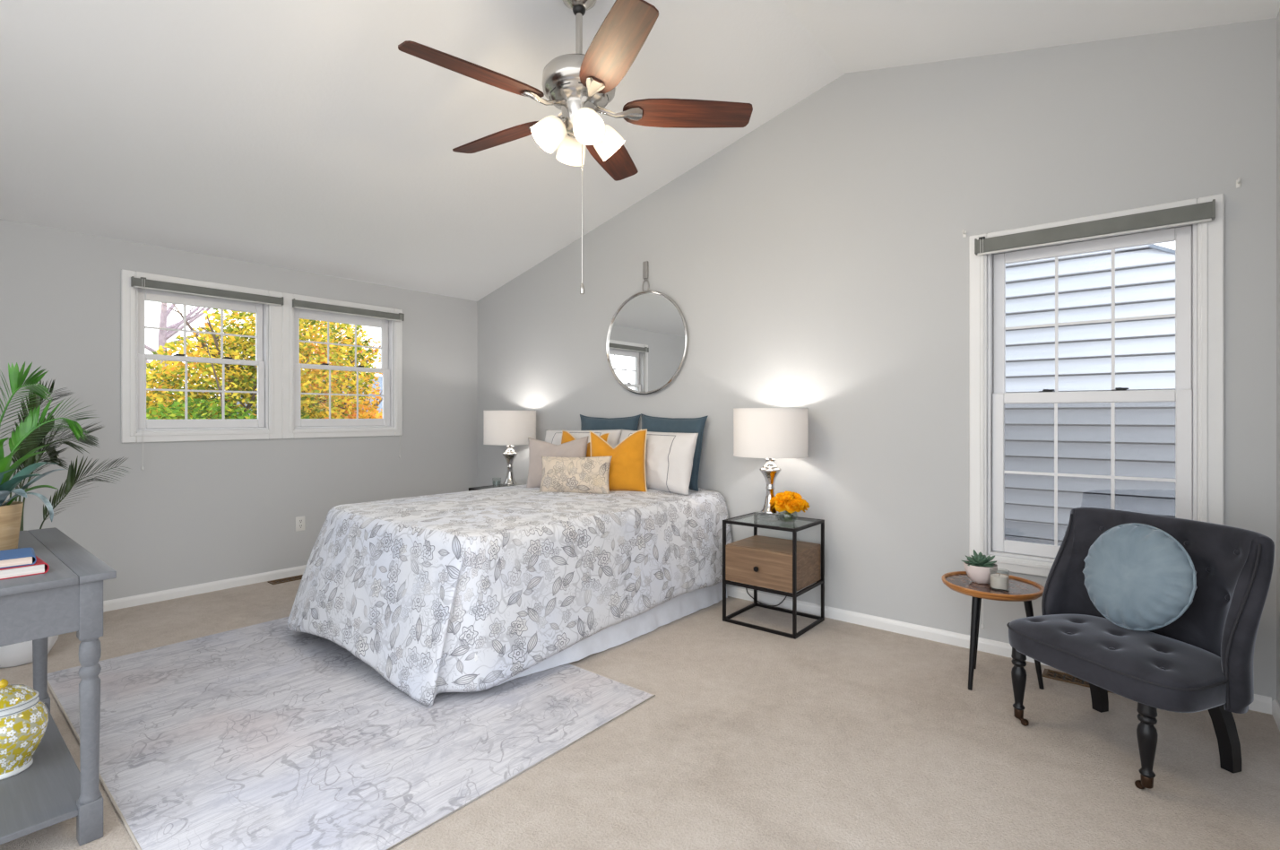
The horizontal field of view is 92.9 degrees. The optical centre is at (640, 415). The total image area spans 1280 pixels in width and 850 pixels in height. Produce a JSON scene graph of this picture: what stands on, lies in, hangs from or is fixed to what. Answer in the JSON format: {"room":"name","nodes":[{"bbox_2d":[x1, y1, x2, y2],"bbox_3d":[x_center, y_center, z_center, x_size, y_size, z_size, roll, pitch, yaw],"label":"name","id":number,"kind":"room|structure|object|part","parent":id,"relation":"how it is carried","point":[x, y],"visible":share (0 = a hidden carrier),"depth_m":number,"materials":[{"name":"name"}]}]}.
{"room":"bedroom","nodes":[
{"label":"bedroom","id":0,"kind":"room"},
{"bbox_2d":[0,218,477,600],"bbox_3d":[-3.205,0.055,4.411,0.160,2.430,4.700,0,0,39],"label":"wall","id":1,"kind":"structure","parent":0,"point":[197,512],"depth_m":4.30,"materials":[{"name":"grey paint"}]},
{"bbox_2d":[121,268,282,442],"bbox_3d":[-3.165,-0.393,4.433,0.174,1.146,0.972,0,0,39],"label":"window","id":2,"kind":"structure","parent":1,"relation":"in","point":[134,388],"depth_m":4.35,"materials":[{"name":"white paint"}]},
{"bbox_3d":[-3.181,-0.628,4.434,0.028,0.482,0.773,0,0,39],"label":"sash","id":3,"kind":"part","parent":2,"relation":"part of","materials":[{"name":"white plastic"}]},
{"bbox_3d":[-3.157,-0.167,4.413,0.028,0.511,0.773,0,0,39],"label":"sash","id":4,"kind":"part","parent":2,"relation":"part of","materials":[{"name":"white plastic"}]},
{"bbox_2d":[130,276,283,470],"bbox_3d":[-3.067,-0.279,4.377,0.048,1.287,0.916,0,0,39],"label":"roller shade","id":5,"kind":"object","parent":2,"relation":"attached to","point":[142,282],"visible":1,"depth_m":4.29,"materials":[{"name":"grey fabric"}]},
{"bbox_3d":[-3.315,-0.289,4.061,0.027,1.249,0.014,0,0,39],"label":"pull cord","id":6,"kind":"part","parent":5,"relation":"part of","materials":[{"name":"white plastic"}]},
{"bbox_3d":[-3.071,-0.858,4.379,0.016,0.012,0.896,0,0,39],"label":"rail","id":7,"kind":"part","parent":5,"relation":"part of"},
{"bbox_2d":[103,564,306,612],"bbox_3d":[-3.138,1.236,4.356,0.014,0.068,4.700,0,0,39],"label":"baseboard","id":8,"kind":"structure","parent":1,"relation":"attached to","point":[123,602],"depth_m":4.34,"materials":[{"name":"white paint"}]},
{"bbox_2d":[295,515,305,531],"bbox_3d":[-2.717,0.863,4.872,0.009,0.116,0.072,0,0,39],"label":"wall outlet","id":9,"kind":"object","parent":1,"relation":"attached to","point":[300,521],"visible":1,"depth_m":4.87,"materials":[{"name":"white plastic"}]},
{"bbox_2d":[282,292,402,438],"bbox_3d":[-2.538,-0.393,5.195,0.174,1.146,1.002,0,0,39],"label":"window","id":10,"kind":"structure","parent":1,"relation":"in","point":[304,428],"depth_m":5.11,"materials":[{"name":"white paint"}]},
{"bbox_3d":[-2.546,-0.628,5.206,0.028,0.482,0.813,0,0,39],"label":"sash","id":11,"kind":"part","parent":10,"relation":"part of","materials":[{"name":"white plastic"}]},
{"bbox_3d":[-2.521,-0.167,5.186,0.028,0.511,0.813,0,0,39],"label":"sash","id":12,"kind":"part","parent":10,"relation":"part of","materials":[{"name":"white plastic"}]},
{"bbox_2d":[292,298,404,458],"bbox_3d":[-2.435,-0.271,5.145,0.048,1.302,0.922,0,0,39],"label":"roller shade","id":13,"kind":"object","parent":10,"relation":"attached to","point":[298,304],"visible":1,"depth_m":5.11,"materials":[{"name":"grey fabric"}]},
{"bbox_3d":[-2.438,-0.858,5.148,0.016,0.012,0.902,0,0,39],"label":"rail","id":14,"kind":"part","parent":13,"relation":"part of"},
{"bbox_3d":[-2.154,-0.282,5.473,0.027,1.264,0.014,0,0,39],"label":"pull cord","id":15,"kind":"part","parent":13,"relation":"part of","materials":[{"name":"white plastic"}]},
{"bbox_2d":[0,0,1279,301],"bbox_3d":[-1.000,-1.677,2.635,6.103,1.186,4.960,0,0,39],"label":"ceiling","id":16,"kind":"structure","parent":0,"point":[293,134],"depth_m":3.30,"materials":[{"name":"white paint"}]},
{"bbox_2d":[397,0,752,294],"bbox_3d":[-0.324,-1.272,2.779,1.497,1.451,1.518,0,0,39],"label":"ceiling fan","id":17,"kind":"object","parent":16,"relation":"hanging from","point":[580,85],"visible":1,"depth_m":2.69,"materials":[{"name":"walnut"},{"name":"brushed nickel"},{"name":"frosted white glass"}]},
{"bbox_3d":[-0.661,-1.387,2.459,0.591,0.052,0.169,0,0,-39],"label":"blade","id":18,"kind":"part","parent":17,"relation":"part of","materials":[{"name":"brown wood"}]},
{"bbox_3d":[-0.692,-1.387,3.040,0.591,0.052,0.169,0,0,33],"label":"blade","id":19,"kind":"part","parent":17,"relation":"part of","materials":[{"name":"brown wood"}]},
{"bbox_3d":[-0.402,-1.267,2.724,0.066,0.067,0.057,0,0,-21],"label":"bulb","id":20,"kind":"part","parent":17,"relation":"part of","materials":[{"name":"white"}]},
{"bbox_3d":[-0.407,-1.261,2.722,0.155,0.154,0.135,0,0,-21],"label":"lamp shade","id":21,"kind":"part","parent":17,"relation":"part of","materials":[{"name":"white glass"}]},
{"bbox_3d":[-0.326,-1.261,2.901,0.135,0.154,0.155,0,0,-21],"label":"lamp shade","id":22,"kind":"part","parent":17,"relation":"part of","materials":[{"name":"white glass"}]},
{"bbox_3d":[-0.260,-0.932,2.744,0.004,0.670,0.004,0,0,39],"label":"pull chain","id":23,"kind":"part","parent":17,"relation":"part of","materials":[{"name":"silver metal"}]},
{"bbox_3d":[-0.230,-1.267,2.647,0.057,0.067,0.066,0,0,-21],"label":"bulb","id":24,"kind":"part","parent":17,"relation":"part of","materials":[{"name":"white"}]},
{"bbox_3d":[-0.228,-1.261,2.641,0.135,0.154,0.155,0,0,-21],"label":"lamp shade","id":25,"kind":"part","parent":17,"relation":"part of","materials":[{"name":"white glass"}]},
{"bbox_3d":[-0.147,-1.261,2.820,0.155,0.154,0.135,0,0,-21],"label":"lamp shade","id":26,"kind":"part","parent":17,"relation":"part of","materials":[{"name":"white glass"}]},
{"bbox_3d":[-0.150,-1.387,3.249,0.169,0.052,0.591,0,0,15],"label":"blade","id":27,"kind":"part","parent":17,"relation":"part of","materials":[{"name":"brown wood"}]},
{"bbox_3d":[-0.099,-1.387,2.310,0.169,0.052,0.591,0,0,-21],"label":"blade","id":28,"kind":"part","parent":17,"relation":"part of","materials":[{"name":"brown wood"}]},
{"bbox_3d":[0.216,-1.387,2.798,0.591,0.052,0.169,0,0,-3],"label":"blade","id":29,"kind":"part","parent":17,"relation":"part of","materials":[{"name":"brown wood"}]},
{"bbox_2d":[0,574,1279,849],"bbox_3d":[-0.914,1.370,2.629,5.963,0.200,4.860,0,0,39],"label":"floor","id":30,"kind":"structure","parent":0,"point":[839,734],"depth_m":2.27,"materials":[{"name":"beige carpet"}]},
{"bbox_2d":[0,527,116,845],"bbox_3d":[-2.164,0.870,2.037,1.135,0.800,0.440,0,0,39],"label":"console table","id":31,"kind":"object","parent":30,"relation":"on","point":[67,598],"visible":0.92,"depth_m":1.82,"materials":[{"name":"grey paint"}]},
{"bbox_2d":[0,678,48,779],"bbox_3d":[-2.090,1.014,1.998,0.214,0.302,0.214,0,0,39],"label":"ginger jar","id":32,"kind":"object","parent":31,"relation":"on","point":[23,717],"visible":1,"depth_m":1.97,"materials":[{"name":"yellow ceramic"}]},
{"bbox_3d":[-2.090,0.877,1.998,0.025,0.028,0.025,0,0,39],"label":"knob","id":33,"kind":"part","parent":32,"relation":"part of","materials":[{"name":"yellow ceramic"}]},
{"bbox_3d":[-2.090,0.911,1.998,0.156,0.045,0.156,0,0,39],"label":"lid","id":34,"kind":"part","parent":32,"relation":"part of","materials":[{"name":"yellow ceramic"}]},
{"bbox_2d":[0,555,49,579],"bbox_3d":[-1.913,0.455,1.780,0.175,0.031,0.243,0,0,37],"label":"book","id":35,"kind":"object","parent":31,"relation":"on","point":[40,566],"visible":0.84,"depth_m":1.78,"materials":[{"name":"red paper"}]},
{"bbox_2d":[0,546,36,568],"bbox_3d":[-1.925,0.425,1.772,0.165,0.027,0.233,0,0,43],"label":"book","id":36,"kind":"object","parent":35,"relation":"on","point":[23,556],"visible":1,"depth_m":1.79,"materials":[{"name":"blue paper"}]},
{"bbox_2d":[0,702,80,844],"bbox_3d":[-2.156,1.175,2.030,1.049,0.020,0.354,0,0,39],"label":"shelf","id":37,"kind":"object","parent":31,"relation":"attached to","point":[47,793],"depth_m":1.89,"materials":[{"name":"grey paint"}]},
{"bbox_3d":[-2.447,0.881,2.483,0.054,0.778,0.054,0,0,39],"label":"leg","id":38,"kind":"part","parent":31,"relation":"part of","materials":[{"name":"grey paint"}]},
{"bbox_2d":[0,361,99,550],"bbox_3d":[-2.186,0.120,2.055,0.409,0.700,0.526,0,0,39],"label":"potted plant","id":39,"kind":"object","parent":31,"relation":"on","point":[11,511],"visible":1,"depth_m":2.08,"materials":[{"name":"green plant"}]},
{"bbox_3d":[-2.204,0.385,2.040,0.194,0.170,0.194,0,0,39],"label":"pot","id":40,"kind":"part","parent":39,"relation":"part of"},
{"bbox_3d":[-1.656,0.881,1.832,0.054,0.778,0.054,0,0,39],"label":"leg","id":41,"kind":"part","parent":31,"relation":"part of","materials":[{"name":"grey paint"}]},
{"bbox_2d":[0,379,132,667],"bbox_3d":[-3.284,0.530,3.061,0.929,1.480,0.855,0,0,30],"label":"potted palm","id":42,"kind":"object","parent":30,"relation":"on","point":[19,653],"visible":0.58,"depth_m":3.20,"materials":[{"name":"plant"}]},
{"bbox_2d":[0,634,58,667],"bbox_3d":[-3.225,1.105,3.159,0.344,0.330,0.344,0,0,39],"label":"planter","id":43,"kind":"object","parent":42,"relation":"attached to","point":[19,653],"depth_m":3.06,"materials":[{"name":"white ceramic"}]},
{"bbox_2d":[267,574,302,584],"bbox_3d":[-2.700,1.266,4.734,0.110,0.007,0.320,0,0,39],"label":"floor vent","id":44,"kind":"object","parent":30,"relation":"in","point":[297,577],"visible":0.69,"depth_m":4.69,"materials":[{"name":"brown metal"}]},
{"bbox_2d":[271,576,302,582],"bbox_3d":[-2.700,1.266,4.734,0.065,0.004,0.293,0,0,39],"label":"grille","id":45,"kind":"object","parent":44,"relation":"attached to","point":[292,578],"depth_m":4.70,"materials":[{"name":"brown metal"}]},
{"bbox_2d":[47,615,655,849],"bbox_3d":[-1.425,1.265,2.862,2.448,0.010,1.729,0,0,39],"label":"area rug","id":46,"kind":"object","parent":30,"relation":"on","point":[267,735],"visible":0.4,"depth_m":2.37,"materials":[{"name":"white fabric"}]},
{"bbox_2d":[468,484,515,490],"bbox_3d":[-1.224,0.958,5.449,0.485,0.625,0.438,0,0,39],"label":"nightstand","id":47,"kind":"object","parent":30,"relation":"on","point":[502,485],"visible":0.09,"depth_m":5.50,"materials":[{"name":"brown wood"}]},
{"bbox_2d":[483,410,536,484],"bbox_3d":[-1.155,0.299,5.411,0.459,0.691,0.459,0,0,39],"label":"table lamp","id":48,"kind":"object","parent":47,"relation":"on","point":[509,428],"visible":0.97,"depth_m":5.22,"materials":[{"name":"white fabric"}]},
{"bbox_3d":[-1.155,0.102,5.411,0.456,0.295,0.456,0,0,39],"label":"lamp shade","id":49,"kind":"part","parent":48,"relation":"part of","materials":[{"name":"fabric"}]},
{"bbox_2d":[474,581,727,685],"bbox_3d":[-0.623,0.940,3.938,1.541,0.660,2.090,0,0,39],"label":"bed","id":50,"kind":"object","parent":30,"relation":"on","point":[687,603],"visible":0.1,"depth_m":3.48,"materials":[{"name":"white fabric"}]},
{"bbox_2d":[286,484,732,706],"bbox_3d":[-0.707,0.882,3.864,1.710,0.749,2.330,0,0,39],"label":"comforter","id":51,"kind":"object","parent":50,"relation":"on","point":[513,577],"visible":0.92,"depth_m":3.06,"materials":[{"name":"white fabric"}]},
{"bbox_2d":[526,435,588,487],"bbox_3d":[-0.603,0.340,4.424,0.474,0.390,0.152,0,0,10],"label":"throw pillow","id":52,"kind":"object","parent":51,"relation":"on","point":[577,447],"visible":0.49,"depth_m":4.41,"materials":[{"name":"beige fabric"}]},
{"bbox_2d":[539,456,612,493],"bbox_3d":[-0.439,0.401,4.104,0.500,0.263,0.157,0,0,7],"label":"lumbar pillow","id":53,"kind":"object","parent":51,"relation":"on","point":[590,474],"visible":0.97,"depth_m":4.05,"materials":[{"name":"beige fabric"}]},
{"bbox_2d":[544,429,622,448],"bbox_3d":[-0.487,0.319,4.813,0.806,0.432,0.241,0,0,36],"label":"bed pillow","id":54,"kind":"object","parent":51,"relation":"on","point":[553,436],"visible":0.25,"depth_m":4.75,"materials":[{"name":"white fabric"}]},
{"bbox_2d":[561,430,609,457],"bbox_3d":[-0.449,0.325,4.557,0.460,0.429,0.165,0,0,32],"label":"throw pillow","id":55,"kind":"object","parent":51,"relation":"on","point":[566,436],"visible":0.11,"depth_m":4.62,"materials":[{"name":"yellow fabric"}]},
{"bbox_2d":[579,414,640,434],"bbox_3d":[-0.279,0.264,4.920,0.650,0.559,0.177,0,0,37],"label":"euro pillow","id":56,"kind":"object","parent":51,"relation":"on","point":[587,423],"visible":0.24,"depth_m":4.91,"materials":[{"name":"teal fabric"}]},
{"bbox_2d":[589,429,647,491],"bbox_3d":[-0.154,0.314,4.201,0.407,0.443,0.164,0,0,1],"label":"throw pillow","id":57,"kind":"object","parent":51,"relation":"on","point":[627,472],"visible":0.77,"depth_m":4.15,"materials":[{"name":"yellow fabric"}]},
{"bbox_2d":[618,429,698,495],"bbox_3d":[0.090,0.318,4.345,0.248,0.432,0.742,0,0,-44],"label":"bed pillow","id":58,"kind":"object","parent":51,"relation":"on","point":[669,455],"visible":0.67,"depth_m":4.14,"materials":[{"name":"white fabric"}]},
{"bbox_2d":[640,413,708,491],"bbox_3d":[0.212,0.265,4.523,0.641,0.569,0.174,0,0,43],"label":"euro pillow","id":59,"kind":"object","parent":51,"relation":"on","point":[654,424],"visible":0.27,"depth_m":4.41,"materials":[{"name":"teal fabric"}]},
{"bbox_2d":[722,511,824,639],"bbox_3d":[0.821,0.958,3.767,0.485,0.625,0.438,0,0,39],"label":"nightstand","id":60,"kind":"object","parent":30,"relation":"on","point":[784,565],"visible":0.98,"depth_m":3.66,"materials":[{"name":"black metal"}]},
{"bbox_3d":[0.705,0.905,3.626,0.445,0.217,0.018,0,0,39],"label":"drawer","id":61,"kind":"part","parent":60,"relation":"part of","materials":[{"name":"brown wood"}]},
{"bbox_2d":[733,407,808,605],"bbox_3d":[0.789,0.609,3.842,0.537,1.311,0.469,0,0,39],"label":"table lamp","id":62,"kind":"object","parent":60,"relation":"on","point":[769,434],"depth_m":3.63,"materials":[{"name":"white fabric"}]},
{"bbox_3d":[0.815,0.951,4.006,0.368,0.628,0.184,0,0,39],"label":"lamp cord","id":63,"kind":"part","parent":62,"relation":"part of","materials":[{"name":"black plastic"}]},
{"bbox_3d":[0.817,0.102,3.814,0.456,0.295,0.456,0,0,39],"label":"lamp shade","id":64,"kind":"part","parent":62,"relation":"part of","materials":[{"name":"fabric"}]},
{"bbox_2d":[778,511,797,522],"bbox_3d":[0.897,0.602,3.691,0.120,0.086,0.120,0,0,39],"label":"glass vase","id":65,"kind":"object","parent":60,"relation":"on","point":[784,521],"visible":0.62,"depth_m":3.69,"materials":[{"name":"glass"}]},
{"bbox_2d":[769,490,809,519],"bbox_3d":[0.894,0.542,3.680,0.236,0.178,0.208,0,0,39],"label":"flower bouquet","id":66,"kind":"object","parent":65,"relation":"in","point":[790,502],"visible":1,"depth_m":3.63,"materials":[{"name":"orange plant"}]},
{"bbox_2d":[941,570,1044,690],"bbox_3d":[1.680,1.033,2.910,0.429,0.476,0.429,0,0,39],"label":"side table","id":67,"kind":"object","parent":30,"relation":"on","point":[1020,589],"visible":0.7,"depth_m":2.83,"materials":[{"name":"brown wood"}]},
{"bbox_3d":[1.559,1.050,2.837,0.077,0.442,0.034,0,0,-38],"label":"leg","id":68,"kind":"part","parent":67,"relation":"part of","materials":[{"name":"black paint"}]},
{"bbox_3d":[1.681,1.050,3.035,0.034,0.442,0.072,0,0,6],"label":"leg","id":69,"kind":"part","parent":67,"relation":"part of","materials":[{"name":"black paint"}]},
{"bbox_2d":[961,549,997,583],"bbox_3d":[1.642,0.730,2.941,0.152,0.149,0.146,0,0,39],"label":"potted succulent","id":70,"kind":"object","parent":67,"relation":"on","point":[979,567],"visible":0.99,"depth_m":2.90,"materials":[{"name":"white ceramic"}]},
{"bbox_2d":[963,560,997,583],"bbox_3d":[1.645,0.759,2.939,0.146,0.090,0.146,0,0,39],"label":"pot","id":71,"kind":"object","parent":70,"relation":"attached to","point":[978,572],"depth_m":2.90,"materials":[{"name":"white ceramic"}]},
{"bbox_2d":[989,573,1008,588],"bbox_3d":[1.670,0.760,2.828,0.080,0.088,0.080,0,0,39],"label":"candle","id":72,"kind":"object","parent":67,"relation":"on","point":[998,581],"visible":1,"depth_m":2.80,"materials":[{"name":"white wax"}]},
{"bbox_3d":[1.837,1.050,2.845,0.087,0.443,0.034,0,0,28],"label":"leg","id":73,"kind":"part","parent":67,"relation":"part of","materials":[{"name":"black paint"}]},
{"bbox_2d":[1042,667,1113,692],"bbox_3d":[2.114,1.266,2.903,0.320,0.007,0.110,0,0,39],"label":"floor vent","id":74,"kind":"object","parent":30,"relation":"in","point":[1052,674],"visible":0.52,"depth_m":2.94,"materials":[{"name":"brown metal"}]},
{"bbox_2d":[1046,671,1089,684],"bbox_3d":[2.113,1.266,2.903,0.293,0.004,0.065,0,0,39],"label":"grille","id":75,"kind":"object","parent":74,"relation":"attached to","point":[1059,675],"depth_m":2.95,"materials":[{"name":"brown metal"}]},
{"bbox_2d":[1006,507,1274,788],"bbox_3d":[1.859,0.835,2.352,0.555,0.870,0.749,0,0,-17],"label":"slipper chair","id":76,"kind":"object","parent":30,"relation":"on","point":[1202,660],"visible":0.79,"depth_m":2.19,"materials":[{"name":"grey fabric"}]},
{"bbox_3d":[1.567,1.099,2.518,0.055,0.282,0.055,0,0,-17],"label":"leg","id":77,"kind":"part","parent":76,"relation":"part of","materials":[{"name":"black paint"}]},
{"bbox_3d":[1.929,1.113,2.611,0.169,0.315,0.044,0,0,-17],"label":"leg","id":78,"kind":"part","parent":76,"relation":"part of","materials":[{"name":"black paint"}]},
{"bbox_3d":[1.822,0.897,2.328,0.461,0.141,0.673,0,0,-17],"label":"seat","id":79,"kind":"part","parent":76,"relation":"part of","materials":[{"name":"grey fabric"}]},
{"bbox_2d":[1082,523,1197,631],"bbox_3d":[1.915,0.619,2.351,0.182,0.396,0.408,0,0,-15],"label":"round cushion","id":80,"kind":"object","parent":76,"relation":"on","point":[1140,577],"visible":1,"depth_m":2.29,"materials":[{"name":"blue fabric"}]},
{"bbox_3d":[1.708,1.099,2.051,0.055,0.282,0.055,0,0,-17],"label":"leg","id":81,"kind":"part","parent":76,"relation":"part of","materials":[{"name":"black paint"}]},
{"bbox_3d":[1.993,0.693,2.393,0.274,0.584,0.749,0,0,-17],"label":"backrest","id":82,"kind":"part","parent":76,"relation":"part of","materials":[{"name":"grey fabric"}]},
{"bbox_3d":[2.063,1.113,2.168,0.169,0.315,0.044,0,0,-17],"label":"leg","id":83,"kind":"part","parent":76,"relation":"part of","materials":[{"name":"black paint"}]},
{"bbox_2d":[477,17,1276,700],"bbox_3d":[0.579,-0.435,4.444,5.643,3.410,0.160,0,0,39],"label":"wall","id":84,"kind":"structure","parent":0,"point":[817,261],"depth_m":3.60,"materials":[{"name":"grey paint"}]},
{"bbox_2d":[605,260,688,394],"bbox_3d":[0.041,-0.685,4.760,0.812,1.043,0.035,0,0,39],"label":"round mirror","id":85,"kind":"object","parent":84,"relation":"attached to","point":[647,341],"visible":1,"depth_m":4.74,"materials":[{"name":"silver metal"}]},
{"bbox_2d":[608,293,684,392],"bbox_3d":[0.044,-0.570,4.763,0.774,0.774,0.016,0,0,39],"label":"mirror glass","id":86,"kind":"object","parent":85,"relation":"attached to","point":[646,332],"depth_m":4.75,"materials":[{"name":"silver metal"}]},
{"bbox_2d":[962,230,966,237],"bbox_3d":[1.773,-0.998,3.332,0.016,0.036,0.040,0,0,39],"label":"curtain hook","id":87,"kind":"object","parent":84,"relation":"attached to","point":[964,231],"visible":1,"depth_m":3.34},
{"bbox_2d":[726,585,1271,714],"bbox_3d":[0.524,1.236,4.377,5.615,0.068,0.014,0,0,39],"label":"baseboard","id":88,"kind":"structure","parent":84,"relation":"attached to","point":[1263,704],"depth_m":3.56,"materials":[{"name":"white paint"}]},
{"bbox_2d":[968,193,1224,577],"bbox_3d":[2.234,-0.080,3.061,1.006,1.801,0.174,0,0,39],"label":"window","id":89,"kind":"structure","parent":84,"relation":"in","point":[1197,395],"depth_m":2.97,"materials":[{"name":"white paint"}]},
{"bbox_3d":[2.221,0.303,3.046,0.803,0.851,0.028,0,0,39],"label":"sash","id":90,"kind":"part","parent":89,"relation":"part of","materials":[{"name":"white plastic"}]},
{"bbox_3d":[2.242,-0.483,3.071,0.803,0.792,0.028,0,0,39],"label":"sash","id":91,"kind":"part","parent":89,"relation":"part of","materials":[{"name":"white plastic"}]},
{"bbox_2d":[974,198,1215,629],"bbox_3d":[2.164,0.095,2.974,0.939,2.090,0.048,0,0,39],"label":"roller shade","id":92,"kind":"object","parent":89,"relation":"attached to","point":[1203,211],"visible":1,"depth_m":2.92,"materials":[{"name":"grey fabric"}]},
{"bbox_3d":[1.823,0.084,3.243,0.014,2.052,0.027,0,0,39],"label":"pull cord","id":93,"kind":"part","parent":92,"relation":"part of","materials":[{"name":"white plastic"}]},
{"bbox_3d":[2.167,-0.866,2.977,0.919,0.012,0.016,0,0,39],"label":"rail","id":94,"kind":"part","parent":92,"relation":"part of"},
{"bbox_2d":[1236,177,1240,188],"bbox_3d":[2.605,-1.015,2.648,0.016,0.036,0.040,0,0,39],"label":"curtain hook","id":95,"kind":"object","parent":84,"relation":"attached to","point":[1238,181],"visible":1,"depth_m":2.66,"materials":[{"name":"white metal"}]},
{"bbox_2d":[1276,8,1279,704],"bbox_3d":[2.070,-0.216,1.689,0.160,2.972,2.200,0,0,39],"label":"wall","id":96,"kind":"structure","parent":0,"point":[1278,14],"depth_m":2.55,"materials":[{"name":"grey paint"}]},
{"bbox_2d":[1271,698,1279,731],"bbox_3d":[2.003,1.236,1.744,0.014,0.068,2.200,0,0,39],"label":"baseboard","id":97,"kind":"structure","parent":96,"relation":"attached to","point":[1275,706],"depth_m":2.53,"materials":[{"name":"white paint"}]},
{"label":"outside","id":98,"kind":"structure","parent":0,"visible":0},
{"bbox_3d":[-15.076,4.570,23.697,37.000,0.200,42.000,0,0,39],"label":"lawn","id":99,"kind":"structure","parent":98,"visible":0},
{"bbox_2d":[145,302,250,418],"bbox_3d":[-14.293,-0.276,18.359,5.614,9.500,7.282,0,0,39],"label":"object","id":100,"kind":"object","parent":99,"relation":"on","point":[164,335],"visible":0.08,"depth_m":17.98,"materials":[{"name":"white"}]},
{"bbox_2d":[146,397,316,419],"bbox_3d":[-7.231,2.063,11.998,4.720,4.830,3.364,0,0,-32],"label":"tree","id":101,"kind":"object","parent":99,"relation":"on","point":[194,412],"visible":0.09,"depth_m":10.95,"materials":[{"name":"green plant"}]},
{"bbox_2d":[146,303,378,419],"bbox_3d":[-8.514,0.814,12.386,4.689,7.322,5.120,0,0,15],"label":"tree","id":102,"kind":"object","parent":99,"relation":"on","point":[237,378],"visible":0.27,"depth_m":12.17,"materials":[{"name":"yellow plant"}]},
{"bbox_2d":[236,371,382,416],"bbox_3d":[-12.920,1.320,27.103,7.000,6.300,8.800,0,0,39],"label":"house","id":103,"kind":"structure","parent":99,"relation":"on","point":[380,378],"depth_m":26.80,"materials":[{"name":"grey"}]},
{"bbox_2d":[240,320,382,418],"bbox_3d":[-7.723,0.912,15.174,4.595,7.128,3.972,0,0,-4],"label":"tree","id":104,"kind":"object","parent":99,"relation":"on","point":[367,405],"visible":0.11,"depth_m":14.77,"materials":[{"name":"yellow plant"}]},
{"bbox_3d":[-7.296,-0.685,14.953,2.540,3.934,2.675,0,0,39],"label":"crown","id":105,"kind":"part","parent":104,"relation":"part of","materials":[{"name":"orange plant"}]},
{"bbox_2d":[347,411,382,418],"bbox_3d":[-6.192,2.185,14.696,2.665,4.587,3.664,0,0,39],"label":"tree","id":106,"kind":"object","parent":99,"relation":"on","point":[367,414],"visible":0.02,"depth_m":13.99,"materials":[{"name":"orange plant"}]},
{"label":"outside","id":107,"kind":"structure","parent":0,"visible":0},
{"bbox_2d":[1004,243,1175,545],"bbox_3d":[4.910,0.661,5.019,8.400,7.618,3.150,0,0,39],"label":"neighbouring house","id":108,"kind":"structure","parent":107,"point":[1145,275],"depth_m":4.39,"materials":[{"name":"blue"}]}
]}

